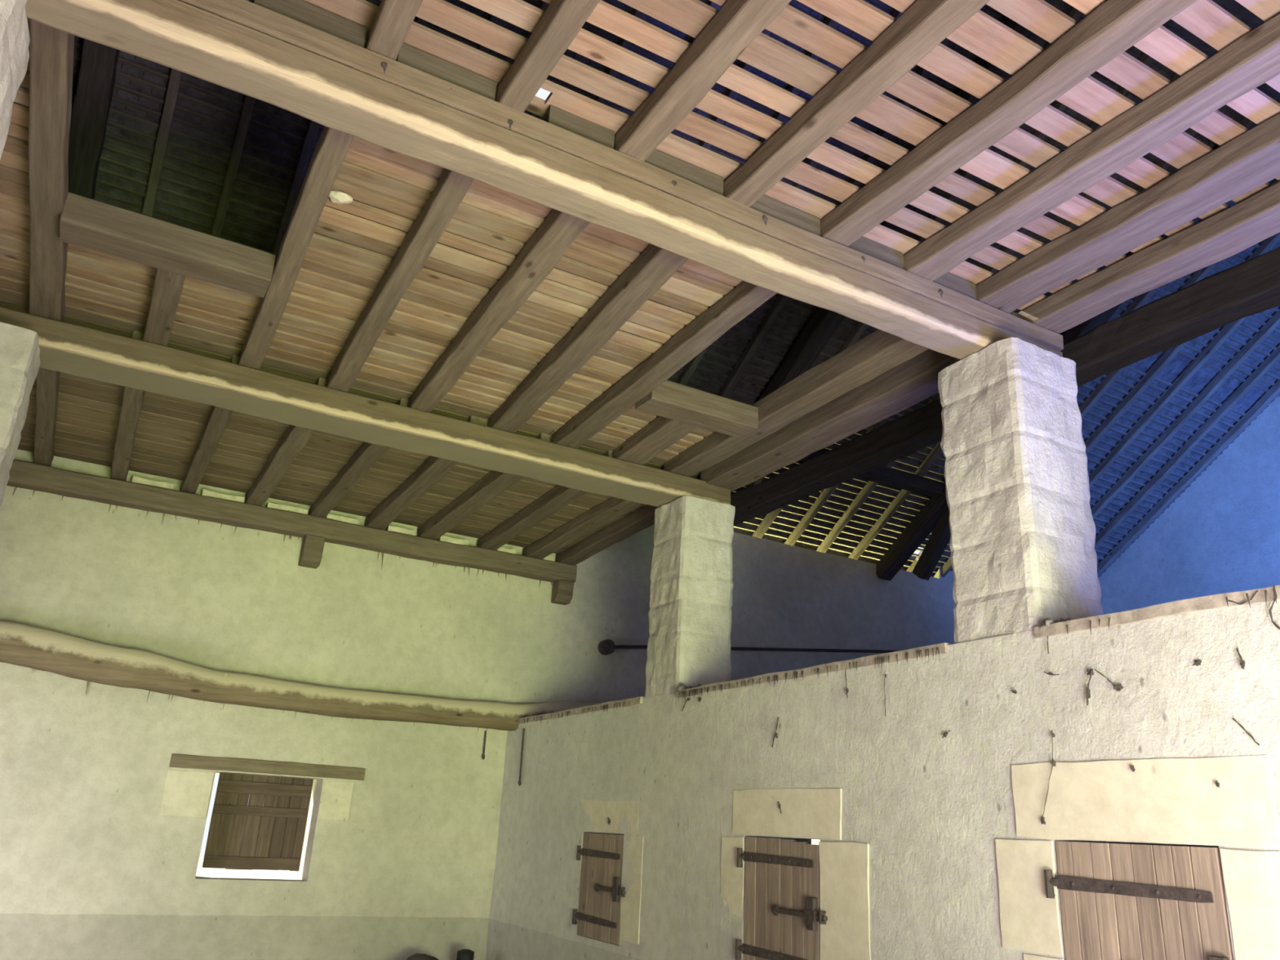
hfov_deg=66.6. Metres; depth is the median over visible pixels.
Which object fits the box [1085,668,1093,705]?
cobweb
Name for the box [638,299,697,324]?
wooden floorboards
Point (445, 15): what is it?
wooden floorboards
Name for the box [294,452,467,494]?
wooden floorboards
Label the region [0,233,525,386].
wooden floorboards
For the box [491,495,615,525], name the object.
wooden floorboards
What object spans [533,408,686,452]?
wooden floorboards
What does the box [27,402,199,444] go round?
wooden floorboards
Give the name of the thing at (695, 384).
batten
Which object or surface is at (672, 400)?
joist
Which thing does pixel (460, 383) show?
wooden floorboards
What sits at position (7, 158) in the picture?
wooden floorboards
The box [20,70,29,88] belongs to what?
wooden floorboards
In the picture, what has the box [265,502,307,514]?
trim
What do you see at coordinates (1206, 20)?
wooden floorboards
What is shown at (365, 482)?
wooden floorboards
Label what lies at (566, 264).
wooden floorboards
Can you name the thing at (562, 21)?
joist
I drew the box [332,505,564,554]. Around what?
wooden floorboards
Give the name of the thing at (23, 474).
beam
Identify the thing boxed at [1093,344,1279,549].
rafter
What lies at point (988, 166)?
wooden floorboards
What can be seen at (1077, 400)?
batten
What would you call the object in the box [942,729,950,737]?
cobweb
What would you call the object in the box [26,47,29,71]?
wooden floorboards
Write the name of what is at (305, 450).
wooden floorboards
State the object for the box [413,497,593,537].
wooden floorboards
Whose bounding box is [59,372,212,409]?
wooden floorboards
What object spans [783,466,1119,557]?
batten
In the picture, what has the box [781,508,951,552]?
batten
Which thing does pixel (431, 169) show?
wooden floorboards
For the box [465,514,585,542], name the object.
wooden floorboards
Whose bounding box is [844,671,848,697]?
cobweb
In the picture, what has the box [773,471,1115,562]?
batten
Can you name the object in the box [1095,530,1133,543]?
batten
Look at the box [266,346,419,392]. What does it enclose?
wooden floorboards
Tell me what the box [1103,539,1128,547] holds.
batten
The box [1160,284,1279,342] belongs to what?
batten
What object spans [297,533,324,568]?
wooden corbel
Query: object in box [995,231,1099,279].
wooden floorboards
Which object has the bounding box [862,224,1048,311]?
wooden floorboards
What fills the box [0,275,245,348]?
wooden floorboards
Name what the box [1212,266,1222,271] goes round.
batten
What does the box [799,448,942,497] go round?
roof purlin
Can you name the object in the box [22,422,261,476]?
wooden floorboards
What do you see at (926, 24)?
joist
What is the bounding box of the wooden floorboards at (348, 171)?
[336,160,432,207]
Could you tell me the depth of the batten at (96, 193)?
9.42 m
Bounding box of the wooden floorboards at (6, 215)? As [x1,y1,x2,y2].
[0,207,362,320]
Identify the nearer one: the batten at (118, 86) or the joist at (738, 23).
the joist at (738, 23)
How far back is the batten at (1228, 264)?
12.59 m
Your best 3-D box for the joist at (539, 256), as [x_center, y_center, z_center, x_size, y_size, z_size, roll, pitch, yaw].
[-0.949,-1.112,6.402,0.188,0.148,3.592,13,-23,-26]
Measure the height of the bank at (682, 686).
0.121 m
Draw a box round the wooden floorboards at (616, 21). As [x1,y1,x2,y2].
[586,0,808,118]
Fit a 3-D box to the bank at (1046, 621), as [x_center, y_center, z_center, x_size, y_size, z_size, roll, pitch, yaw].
[2.371,0.775,5.224,0.630,0.109,0.129,14,-22,-27]
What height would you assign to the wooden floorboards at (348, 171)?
0.031 m
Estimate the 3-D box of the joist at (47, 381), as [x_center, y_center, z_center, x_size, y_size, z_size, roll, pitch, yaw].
[-4.954,-0.649,8.129,0.161,0.147,3.431,14,-23,-28]
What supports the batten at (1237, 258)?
on the rafter
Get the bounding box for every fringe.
[12,486,551,731]
[524,588,1276,723]
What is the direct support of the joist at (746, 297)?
on the ceiling beam at (70, 348)
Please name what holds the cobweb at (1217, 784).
attached to the wall at (931, 810)
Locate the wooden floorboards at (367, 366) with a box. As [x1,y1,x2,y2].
[360,361,506,405]
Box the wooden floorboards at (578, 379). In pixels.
[565,373,613,391]
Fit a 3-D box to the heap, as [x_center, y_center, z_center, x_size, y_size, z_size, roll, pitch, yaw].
[-2.178,4.825,9.519,0.582,0.371,0.412,14,-22,-27]
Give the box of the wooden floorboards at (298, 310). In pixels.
[284,302,447,355]
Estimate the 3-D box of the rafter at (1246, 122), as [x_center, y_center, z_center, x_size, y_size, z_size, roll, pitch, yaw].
[5.160,-1.051,13.314,0.096,4.664,7.093,14,-22,-27]
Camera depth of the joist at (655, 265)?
6.54 m
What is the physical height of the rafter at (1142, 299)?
4.663 m
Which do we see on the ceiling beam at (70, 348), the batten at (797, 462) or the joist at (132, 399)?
the joist at (132, 399)
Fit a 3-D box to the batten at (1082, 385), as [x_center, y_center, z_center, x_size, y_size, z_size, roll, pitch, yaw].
[1.853,-2.339,11.248,16.750,0.032,0.048,14,-22,-27]
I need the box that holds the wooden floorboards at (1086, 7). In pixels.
[1062,0,1106,15]
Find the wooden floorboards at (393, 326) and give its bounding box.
[383,319,539,371]
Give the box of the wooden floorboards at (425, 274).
[414,266,582,327]
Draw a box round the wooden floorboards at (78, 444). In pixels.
[20,430,257,482]
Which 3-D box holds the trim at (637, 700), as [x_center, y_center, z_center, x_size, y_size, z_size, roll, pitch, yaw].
[-0.550,2.350,9.815,0.314,0.067,2.760,14,-22,-27]
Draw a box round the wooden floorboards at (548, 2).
[542,0,551,4]
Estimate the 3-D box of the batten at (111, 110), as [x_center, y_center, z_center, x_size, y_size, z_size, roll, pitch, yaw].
[1.498,-1.745,11.657,16.750,0.033,0.046,14,-22,-27]
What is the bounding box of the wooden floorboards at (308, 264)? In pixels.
[300,257,564,344]
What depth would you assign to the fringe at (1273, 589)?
6.56 m
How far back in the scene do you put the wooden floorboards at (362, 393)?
7.84 m
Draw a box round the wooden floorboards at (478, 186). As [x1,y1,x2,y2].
[469,179,742,286]
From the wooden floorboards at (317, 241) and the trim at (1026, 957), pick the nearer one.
the trim at (1026, 957)
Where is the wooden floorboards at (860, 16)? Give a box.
[796,0,897,41]
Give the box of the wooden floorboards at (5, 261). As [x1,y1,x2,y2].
[0,255,429,377]
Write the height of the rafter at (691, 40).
4.662 m
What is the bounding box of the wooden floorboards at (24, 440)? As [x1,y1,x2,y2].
[19,436,186,475]
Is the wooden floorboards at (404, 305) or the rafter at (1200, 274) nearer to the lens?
the wooden floorboards at (404, 305)
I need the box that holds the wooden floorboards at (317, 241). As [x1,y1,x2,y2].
[308,232,394,269]
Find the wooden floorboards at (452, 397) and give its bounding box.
[441,392,678,459]
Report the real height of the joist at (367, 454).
0.153 m
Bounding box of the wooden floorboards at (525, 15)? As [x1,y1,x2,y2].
[460,0,671,88]
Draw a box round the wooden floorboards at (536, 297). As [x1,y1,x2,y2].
[526,290,673,344]
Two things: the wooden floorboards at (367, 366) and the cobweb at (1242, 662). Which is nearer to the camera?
the cobweb at (1242, 662)
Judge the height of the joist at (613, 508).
0.158 m
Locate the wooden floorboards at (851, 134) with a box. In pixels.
[831,120,1128,266]
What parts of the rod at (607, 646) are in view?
anchor plate, rod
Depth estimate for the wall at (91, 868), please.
10.06 m
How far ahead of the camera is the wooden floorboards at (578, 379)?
7.49 m
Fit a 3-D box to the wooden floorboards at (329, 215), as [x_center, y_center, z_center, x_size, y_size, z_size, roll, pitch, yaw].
[-1.643,-1.493,5.718,0.674,0.034,0.140,14,-22,-27]
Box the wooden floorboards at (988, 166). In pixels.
[960,148,1164,253]
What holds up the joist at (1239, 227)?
on the ceiling beam at (304, 59)
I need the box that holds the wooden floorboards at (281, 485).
[275,481,436,518]
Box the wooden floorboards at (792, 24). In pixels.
[709,0,974,123]
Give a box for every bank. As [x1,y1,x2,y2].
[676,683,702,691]
[1039,617,1081,627]
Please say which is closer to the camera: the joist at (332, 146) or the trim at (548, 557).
the joist at (332, 146)
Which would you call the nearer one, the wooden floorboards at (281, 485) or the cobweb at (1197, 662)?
the cobweb at (1197, 662)
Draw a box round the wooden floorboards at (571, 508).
[498,490,625,521]
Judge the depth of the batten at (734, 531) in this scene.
14.33 m
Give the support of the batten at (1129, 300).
on the rafter
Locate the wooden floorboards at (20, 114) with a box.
[10,102,28,127]
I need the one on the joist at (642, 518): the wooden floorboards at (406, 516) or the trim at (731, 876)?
the wooden floorboards at (406, 516)
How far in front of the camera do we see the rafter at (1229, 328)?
13.90 m
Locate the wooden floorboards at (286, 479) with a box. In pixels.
[280,475,443,513]
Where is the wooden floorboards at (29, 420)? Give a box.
[24,415,393,497]
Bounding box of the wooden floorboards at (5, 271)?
[0,264,338,363]
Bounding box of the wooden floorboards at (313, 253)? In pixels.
[304,245,482,309]
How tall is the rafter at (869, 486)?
4.664 m
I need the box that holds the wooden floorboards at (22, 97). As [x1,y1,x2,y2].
[13,87,29,106]
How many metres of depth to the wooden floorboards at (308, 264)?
6.45 m
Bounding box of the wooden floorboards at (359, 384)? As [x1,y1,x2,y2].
[351,377,553,434]
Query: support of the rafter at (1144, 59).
attached to the ceiling at (1062, 2)
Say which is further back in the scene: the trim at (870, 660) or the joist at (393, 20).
the trim at (870, 660)
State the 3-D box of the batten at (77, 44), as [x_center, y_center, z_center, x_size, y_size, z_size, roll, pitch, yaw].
[1.702,-2.085,11.423,16.750,0.032,0.046,14,-22,-27]
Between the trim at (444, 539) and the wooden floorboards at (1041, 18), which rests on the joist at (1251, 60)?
the wooden floorboards at (1041, 18)
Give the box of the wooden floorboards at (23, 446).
[17,443,315,506]
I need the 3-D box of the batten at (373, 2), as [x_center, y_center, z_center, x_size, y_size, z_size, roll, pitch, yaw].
[2.260,-3.020,10.780,16.750,0.031,0.048,14,-22,-27]
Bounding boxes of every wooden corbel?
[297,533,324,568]
[551,579,573,604]
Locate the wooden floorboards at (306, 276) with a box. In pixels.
[296,267,375,301]
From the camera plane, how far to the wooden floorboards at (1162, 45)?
4.26 m
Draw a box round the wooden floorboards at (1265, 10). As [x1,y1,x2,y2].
[1235,0,1279,22]
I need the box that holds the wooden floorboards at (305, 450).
[299,446,474,488]
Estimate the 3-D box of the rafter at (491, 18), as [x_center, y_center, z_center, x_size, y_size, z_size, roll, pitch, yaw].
[-2.074,-2.796,9.566,0.096,4.668,7.090,13,-22,-26]
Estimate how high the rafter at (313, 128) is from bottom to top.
4.661 m
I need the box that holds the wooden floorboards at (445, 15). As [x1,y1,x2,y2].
[415,0,764,159]
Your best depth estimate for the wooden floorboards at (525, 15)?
4.36 m
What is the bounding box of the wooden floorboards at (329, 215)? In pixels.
[318,205,408,247]
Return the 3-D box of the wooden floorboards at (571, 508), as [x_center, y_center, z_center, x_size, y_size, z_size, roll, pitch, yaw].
[-0.841,0.264,10.279,1.824,0.034,0.191,14,-22,-27]
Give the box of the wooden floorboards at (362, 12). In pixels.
[302,0,512,88]
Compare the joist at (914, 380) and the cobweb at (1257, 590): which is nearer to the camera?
the cobweb at (1257, 590)
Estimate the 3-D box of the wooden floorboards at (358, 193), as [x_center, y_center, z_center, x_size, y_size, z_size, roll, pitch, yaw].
[-1.215,-1.514,5.613,1.314,0.033,0.117,14,-22,-27]
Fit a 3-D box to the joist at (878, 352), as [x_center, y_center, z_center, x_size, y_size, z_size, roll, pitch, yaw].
[1.186,-0.611,7.536,0.238,0.214,3.550,13,-23,-26]
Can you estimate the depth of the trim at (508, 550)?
11.57 m
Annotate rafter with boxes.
[141,68,182,216]
[209,94,255,237]
[271,120,319,263]
[326,16,427,301]
[413,13,500,220]
[433,0,549,273]
[563,0,719,302]
[593,8,644,104]
[649,17,837,342]
[676,8,902,385]
[698,28,771,149]
[717,38,950,397]
[745,6,1083,488]
[751,100,1066,538]
[783,52,1154,546]
[816,73,1181,552]
[848,127,1196,559]
[906,200,1232,572]
[933,178,1279,577]
[1084,232,1279,454]
[1088,316,1246,488]
[1090,308,1279,519]
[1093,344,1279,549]
[1097,379,1279,575]
[1239,116,1254,129]
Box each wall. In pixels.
[0,448,955,959]
[485,600,1279,959]
[1097,395,1279,614]
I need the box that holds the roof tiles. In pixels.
[71,0,1279,577]
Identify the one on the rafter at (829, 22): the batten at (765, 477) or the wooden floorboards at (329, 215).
the batten at (765, 477)
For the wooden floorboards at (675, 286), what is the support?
on the joist at (746, 297)
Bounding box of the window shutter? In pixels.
[202,773,313,871]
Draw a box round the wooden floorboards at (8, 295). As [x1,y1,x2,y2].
[0,286,330,378]
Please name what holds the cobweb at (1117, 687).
attached to the wall at (931, 810)
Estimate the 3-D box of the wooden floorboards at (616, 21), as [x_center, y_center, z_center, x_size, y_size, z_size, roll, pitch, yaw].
[0.255,-1.906,4.418,1.289,0.033,0.123,14,-22,-27]
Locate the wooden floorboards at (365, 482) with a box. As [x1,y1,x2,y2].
[356,479,600,533]
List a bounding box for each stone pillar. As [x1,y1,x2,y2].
[0,0,30,159]
[0,322,40,506]
[644,495,735,697]
[937,337,1103,644]
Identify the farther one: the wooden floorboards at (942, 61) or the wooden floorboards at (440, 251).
the wooden floorboards at (440, 251)
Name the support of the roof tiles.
attached to the ceiling at (1062, 2)
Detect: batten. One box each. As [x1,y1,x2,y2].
[71,94,1195,481]
[71,111,1190,487]
[72,68,1205,471]
[72,81,1200,475]
[73,54,1211,465]
[74,40,1217,459]
[94,190,1159,518]
[96,178,1164,513]
[97,167,1168,507]
[99,155,1174,502]
[102,144,1179,497]
[105,132,1185,492]
[222,86,1222,454]
[365,0,1279,396]
[527,0,1276,350]
[601,0,1279,333]
[668,376,1154,523]
[732,489,950,545]
[733,524,937,573]
[733,531,933,577]
[742,484,1101,577]
[743,520,952,570]
[754,516,946,563]
[760,481,1105,572]
[764,475,1110,567]
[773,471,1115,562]
[777,514,950,558]
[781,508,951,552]
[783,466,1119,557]
[788,4,1253,255]
[793,461,1124,552]
[824,446,1139,538]
[834,441,1143,533]
[843,436,1149,528]
[1014,250,1279,371]
[1077,390,1227,448]
[1080,384,1233,443]
[1091,379,1239,437]
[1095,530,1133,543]
[1101,374,1244,431]
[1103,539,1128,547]
[1112,312,1275,385]
[1118,305,1279,379]
[1120,372,1250,426]
[1126,365,1256,420]
[1137,295,1279,361]
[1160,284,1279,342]
[1183,275,1272,318]
[1195,271,1278,311]
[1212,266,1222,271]
[1218,259,1234,267]
[1231,254,1245,262]
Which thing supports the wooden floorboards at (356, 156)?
on the joist at (451, 188)
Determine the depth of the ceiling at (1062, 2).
9.45 m
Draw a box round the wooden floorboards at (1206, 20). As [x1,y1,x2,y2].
[1171,0,1279,93]
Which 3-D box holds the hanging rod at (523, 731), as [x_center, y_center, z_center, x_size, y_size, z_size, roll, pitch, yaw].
[-1.285,3.005,10.567,0.034,0.609,0.057,14,-22,-27]
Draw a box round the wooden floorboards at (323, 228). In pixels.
[314,221,500,288]
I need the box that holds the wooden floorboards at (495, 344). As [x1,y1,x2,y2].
[484,337,624,384]
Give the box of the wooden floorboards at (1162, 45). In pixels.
[1133,25,1279,124]
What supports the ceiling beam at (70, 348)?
on the stone pillar at (20, 350)
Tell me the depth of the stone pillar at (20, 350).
6.23 m
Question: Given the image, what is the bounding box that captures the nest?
[328,190,352,204]
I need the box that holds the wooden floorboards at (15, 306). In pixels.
[0,298,231,362]
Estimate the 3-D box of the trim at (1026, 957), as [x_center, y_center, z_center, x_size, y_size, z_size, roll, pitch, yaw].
[1.943,2.586,4.627,0.030,0.588,0.233,14,-22,-27]
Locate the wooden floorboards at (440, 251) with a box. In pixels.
[429,242,686,335]
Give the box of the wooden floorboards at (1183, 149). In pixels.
[1150,131,1271,203]
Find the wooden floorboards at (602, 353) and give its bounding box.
[593,347,644,368]
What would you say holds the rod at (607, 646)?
attached to the wall at (91, 868)
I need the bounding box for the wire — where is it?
[1269,583,1279,629]
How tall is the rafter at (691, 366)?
4.660 m
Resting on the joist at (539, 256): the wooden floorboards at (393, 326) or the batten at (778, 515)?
the wooden floorboards at (393, 326)
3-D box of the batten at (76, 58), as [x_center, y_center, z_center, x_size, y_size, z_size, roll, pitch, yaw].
[1.651,-2.000,11.482,16.750,0.033,0.045,14,-22,-27]
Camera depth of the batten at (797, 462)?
13.95 m
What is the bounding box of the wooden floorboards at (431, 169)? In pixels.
[350,136,444,177]
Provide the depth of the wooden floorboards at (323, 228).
5.93 m
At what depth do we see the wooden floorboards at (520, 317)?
6.75 m
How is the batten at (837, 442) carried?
on the rafter at (778, 304)
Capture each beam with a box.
[0,306,730,506]
[0,620,601,730]
[6,459,577,582]
[25,0,1063,359]
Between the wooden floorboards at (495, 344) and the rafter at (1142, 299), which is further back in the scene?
the rafter at (1142, 299)
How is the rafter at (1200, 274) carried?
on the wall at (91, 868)
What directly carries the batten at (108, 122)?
on the rafter
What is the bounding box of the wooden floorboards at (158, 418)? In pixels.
[30,386,279,447]
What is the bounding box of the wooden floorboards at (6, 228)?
[0,221,262,304]
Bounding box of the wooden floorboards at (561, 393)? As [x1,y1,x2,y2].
[551,388,712,436]
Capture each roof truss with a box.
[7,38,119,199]
[730,17,1279,525]
[875,145,1221,581]
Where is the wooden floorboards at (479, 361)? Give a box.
[471,355,715,431]
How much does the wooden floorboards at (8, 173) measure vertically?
0.035 m
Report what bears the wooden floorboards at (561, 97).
on the joist at (1114, 26)
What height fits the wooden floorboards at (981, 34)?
0.034 m
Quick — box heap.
[405,953,438,959]
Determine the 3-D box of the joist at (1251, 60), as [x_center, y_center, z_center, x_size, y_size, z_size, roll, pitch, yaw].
[2.914,-1.950,3.627,0.210,0.152,5.260,14,-22,-27]
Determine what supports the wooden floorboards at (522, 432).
on the joist at (560, 496)
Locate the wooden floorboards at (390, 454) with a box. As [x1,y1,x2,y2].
[382,449,642,511]
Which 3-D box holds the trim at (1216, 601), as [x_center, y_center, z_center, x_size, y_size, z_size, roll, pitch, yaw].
[3.441,0.155,3.129,0.317,0.070,5.020,14,-22,-27]
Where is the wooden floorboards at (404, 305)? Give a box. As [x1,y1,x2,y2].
[395,297,635,376]
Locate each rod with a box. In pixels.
[481,730,486,759]
[518,728,524,786]
[598,639,898,655]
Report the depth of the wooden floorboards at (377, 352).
7.59 m
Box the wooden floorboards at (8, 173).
[0,164,28,186]
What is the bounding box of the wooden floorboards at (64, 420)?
[26,408,337,479]
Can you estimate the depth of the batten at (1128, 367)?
13.99 m
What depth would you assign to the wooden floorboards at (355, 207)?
5.84 m
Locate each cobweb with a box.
[681,697,701,711]
[771,716,779,746]
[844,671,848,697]
[884,674,886,715]
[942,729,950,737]
[1040,729,1056,824]
[1044,671,1058,675]
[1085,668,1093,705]
[1094,669,1123,691]
[1130,764,1135,771]
[1192,659,1201,666]
[1215,780,1219,786]
[1227,590,1257,604]
[1231,717,1259,745]
[1235,648,1244,669]
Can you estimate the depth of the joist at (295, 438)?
9.04 m
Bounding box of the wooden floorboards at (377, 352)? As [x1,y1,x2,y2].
[369,346,703,443]
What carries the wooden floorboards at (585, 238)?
on the joist at (655, 265)
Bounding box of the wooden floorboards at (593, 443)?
[548,429,701,475]
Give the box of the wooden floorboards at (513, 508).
[426,488,607,529]
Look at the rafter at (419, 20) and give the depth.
8.50 m
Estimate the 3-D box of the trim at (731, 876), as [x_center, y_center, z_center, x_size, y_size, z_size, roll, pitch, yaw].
[0.664,2.913,6.944,0.030,0.702,0.282,14,-22,-27]
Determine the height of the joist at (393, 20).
0.153 m
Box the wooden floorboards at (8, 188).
[0,177,29,201]
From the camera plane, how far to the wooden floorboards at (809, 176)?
5.41 m
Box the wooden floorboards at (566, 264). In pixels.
[554,255,711,315]
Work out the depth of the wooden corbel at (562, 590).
11.79 m
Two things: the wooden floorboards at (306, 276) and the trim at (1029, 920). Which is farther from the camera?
the wooden floorboards at (306, 276)
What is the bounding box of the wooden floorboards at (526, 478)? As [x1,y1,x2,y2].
[456,462,647,507]
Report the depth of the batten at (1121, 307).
13.71 m
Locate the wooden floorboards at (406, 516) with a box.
[396,512,572,550]
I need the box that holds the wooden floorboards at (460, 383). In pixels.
[454,378,694,447]
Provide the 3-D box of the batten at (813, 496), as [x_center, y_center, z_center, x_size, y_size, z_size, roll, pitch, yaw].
[0.584,-0.215,12.709,16.750,0.033,0.047,14,-22,-27]
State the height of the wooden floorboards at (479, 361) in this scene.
0.036 m
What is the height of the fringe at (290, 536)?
1.910 m
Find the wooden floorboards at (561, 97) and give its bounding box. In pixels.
[525,79,838,219]
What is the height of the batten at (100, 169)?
0.033 m
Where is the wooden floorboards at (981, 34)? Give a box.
[880,0,1137,125]
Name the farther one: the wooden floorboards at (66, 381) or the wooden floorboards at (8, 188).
the wooden floorboards at (66, 381)
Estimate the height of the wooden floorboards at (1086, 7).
0.034 m
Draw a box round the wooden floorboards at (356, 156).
[344,146,546,228]
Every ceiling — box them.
[72,0,1257,558]
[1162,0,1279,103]
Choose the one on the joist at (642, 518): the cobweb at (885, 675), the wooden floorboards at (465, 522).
the wooden floorboards at (465, 522)
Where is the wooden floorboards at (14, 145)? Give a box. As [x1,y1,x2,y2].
[3,135,28,157]
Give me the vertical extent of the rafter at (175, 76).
4.664 m
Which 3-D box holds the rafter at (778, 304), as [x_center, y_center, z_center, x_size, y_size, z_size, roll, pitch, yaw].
[1.543,-1.923,11.440,0.096,4.665,7.087,14,-22,-27]
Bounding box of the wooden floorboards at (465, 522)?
[459,519,577,546]
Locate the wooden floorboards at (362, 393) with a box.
[259,364,471,421]
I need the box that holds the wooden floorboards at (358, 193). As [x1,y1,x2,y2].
[331,177,525,255]
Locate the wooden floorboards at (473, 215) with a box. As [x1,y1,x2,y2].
[452,201,632,275]
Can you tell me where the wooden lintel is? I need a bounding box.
[168,753,365,780]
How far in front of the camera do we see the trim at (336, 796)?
10.04 m
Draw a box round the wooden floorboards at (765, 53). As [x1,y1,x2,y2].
[617,0,944,146]
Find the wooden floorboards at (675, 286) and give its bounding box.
[659,276,724,306]
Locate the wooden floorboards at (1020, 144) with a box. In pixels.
[992,127,1196,236]
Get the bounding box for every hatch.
[572,832,626,945]
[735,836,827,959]
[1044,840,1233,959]
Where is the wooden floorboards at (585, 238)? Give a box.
[573,230,736,295]
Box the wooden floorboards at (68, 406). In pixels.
[29,394,275,453]
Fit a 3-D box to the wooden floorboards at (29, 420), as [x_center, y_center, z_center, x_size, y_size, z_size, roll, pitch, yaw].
[-4.588,-0.338,9.164,4.684,0.036,0.204,14,-22,-27]
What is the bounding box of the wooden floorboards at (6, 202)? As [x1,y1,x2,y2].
[0,193,461,337]
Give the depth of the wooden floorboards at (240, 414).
8.70 m
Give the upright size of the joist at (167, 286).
0.140 m
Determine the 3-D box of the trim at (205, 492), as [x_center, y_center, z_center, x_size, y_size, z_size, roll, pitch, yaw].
[-4.377,0.198,10.210,0.410,0.082,0.180,14,-22,-27]
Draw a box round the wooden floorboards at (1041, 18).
[986,0,1279,180]
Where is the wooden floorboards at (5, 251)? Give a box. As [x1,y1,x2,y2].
[0,244,347,347]
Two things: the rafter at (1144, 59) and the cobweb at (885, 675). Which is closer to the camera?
the cobweb at (885, 675)
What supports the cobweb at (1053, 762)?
attached to the wall at (931, 810)
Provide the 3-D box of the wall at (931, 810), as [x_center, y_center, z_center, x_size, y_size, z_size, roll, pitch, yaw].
[1.720,2.436,5.763,0.610,2.710,12.350,14,-22,-27]
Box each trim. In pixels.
[132,475,173,489]
[159,769,213,817]
[200,488,244,502]
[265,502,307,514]
[318,781,353,820]
[325,513,359,524]
[384,525,415,535]
[435,535,467,545]
[496,546,516,554]
[517,696,644,724]
[542,555,554,561]
[581,800,638,833]
[619,835,643,944]
[675,642,951,697]
[720,836,743,918]
[732,788,841,839]
[818,841,871,959]
[995,839,1063,955]
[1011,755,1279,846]
[1023,953,1063,959]
[1033,585,1279,638]
[1219,848,1279,959]
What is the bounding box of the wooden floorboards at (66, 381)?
[59,375,362,450]
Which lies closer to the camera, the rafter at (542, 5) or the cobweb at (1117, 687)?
the cobweb at (1117, 687)
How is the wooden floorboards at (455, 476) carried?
on the joist at (493, 484)
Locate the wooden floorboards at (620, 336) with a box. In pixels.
[609,329,664,353]
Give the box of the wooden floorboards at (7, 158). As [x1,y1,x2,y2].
[0,150,28,172]
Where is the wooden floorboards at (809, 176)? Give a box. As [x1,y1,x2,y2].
[784,161,1073,293]
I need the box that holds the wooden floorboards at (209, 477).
[201,472,377,511]
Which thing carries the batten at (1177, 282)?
on the rafter at (778, 304)
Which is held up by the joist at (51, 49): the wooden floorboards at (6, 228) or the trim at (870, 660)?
the wooden floorboards at (6, 228)
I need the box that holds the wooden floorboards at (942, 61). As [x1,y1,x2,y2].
[916,42,1230,220]
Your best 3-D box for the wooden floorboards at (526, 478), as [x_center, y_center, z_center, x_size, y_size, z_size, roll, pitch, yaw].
[-0.820,0.031,9.656,2.444,0.035,0.199,14,-22,-27]
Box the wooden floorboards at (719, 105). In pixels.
[695,88,972,223]
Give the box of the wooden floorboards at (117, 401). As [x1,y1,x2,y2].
[32,378,421,471]
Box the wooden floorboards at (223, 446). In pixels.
[216,442,403,487]
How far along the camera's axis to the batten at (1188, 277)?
13.34 m
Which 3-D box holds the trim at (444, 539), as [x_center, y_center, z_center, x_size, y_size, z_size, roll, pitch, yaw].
[-2.193,0.724,11.341,0.330,0.076,0.180,14,-22,-27]
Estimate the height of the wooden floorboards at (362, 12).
0.034 m
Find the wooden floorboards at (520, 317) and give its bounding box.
[509,310,653,360]
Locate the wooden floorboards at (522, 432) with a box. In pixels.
[515,428,700,478]
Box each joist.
[28,18,74,321]
[33,367,59,466]
[59,191,275,297]
[111,330,144,480]
[142,268,185,346]
[180,355,239,493]
[238,36,368,369]
[244,377,326,506]
[308,398,408,517]
[325,168,474,392]
[364,415,488,529]
[365,0,422,60]
[407,208,590,412]
[417,432,551,539]
[476,450,613,550]
[487,244,688,433]
[494,0,599,112]
[522,468,663,559]
[550,280,776,448]
[555,475,700,564]
[612,416,697,465]
[613,0,791,161]
[635,379,758,438]
[663,328,928,476]
[700,311,1017,491]
[723,0,989,207]
[820,0,1197,246]
[903,13,1279,281]
[975,113,1279,313]
[1017,180,1279,333]
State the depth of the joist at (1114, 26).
4.43 m
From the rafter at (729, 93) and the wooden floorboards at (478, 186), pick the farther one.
the rafter at (729, 93)
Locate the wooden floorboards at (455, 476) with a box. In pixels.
[443,471,633,516]
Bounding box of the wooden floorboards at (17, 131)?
[7,121,28,141]
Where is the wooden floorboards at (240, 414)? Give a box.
[231,411,430,458]
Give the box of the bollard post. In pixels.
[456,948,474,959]
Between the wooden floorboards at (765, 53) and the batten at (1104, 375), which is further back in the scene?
the batten at (1104, 375)
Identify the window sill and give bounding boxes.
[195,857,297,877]
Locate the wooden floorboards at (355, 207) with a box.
[324,196,610,296]

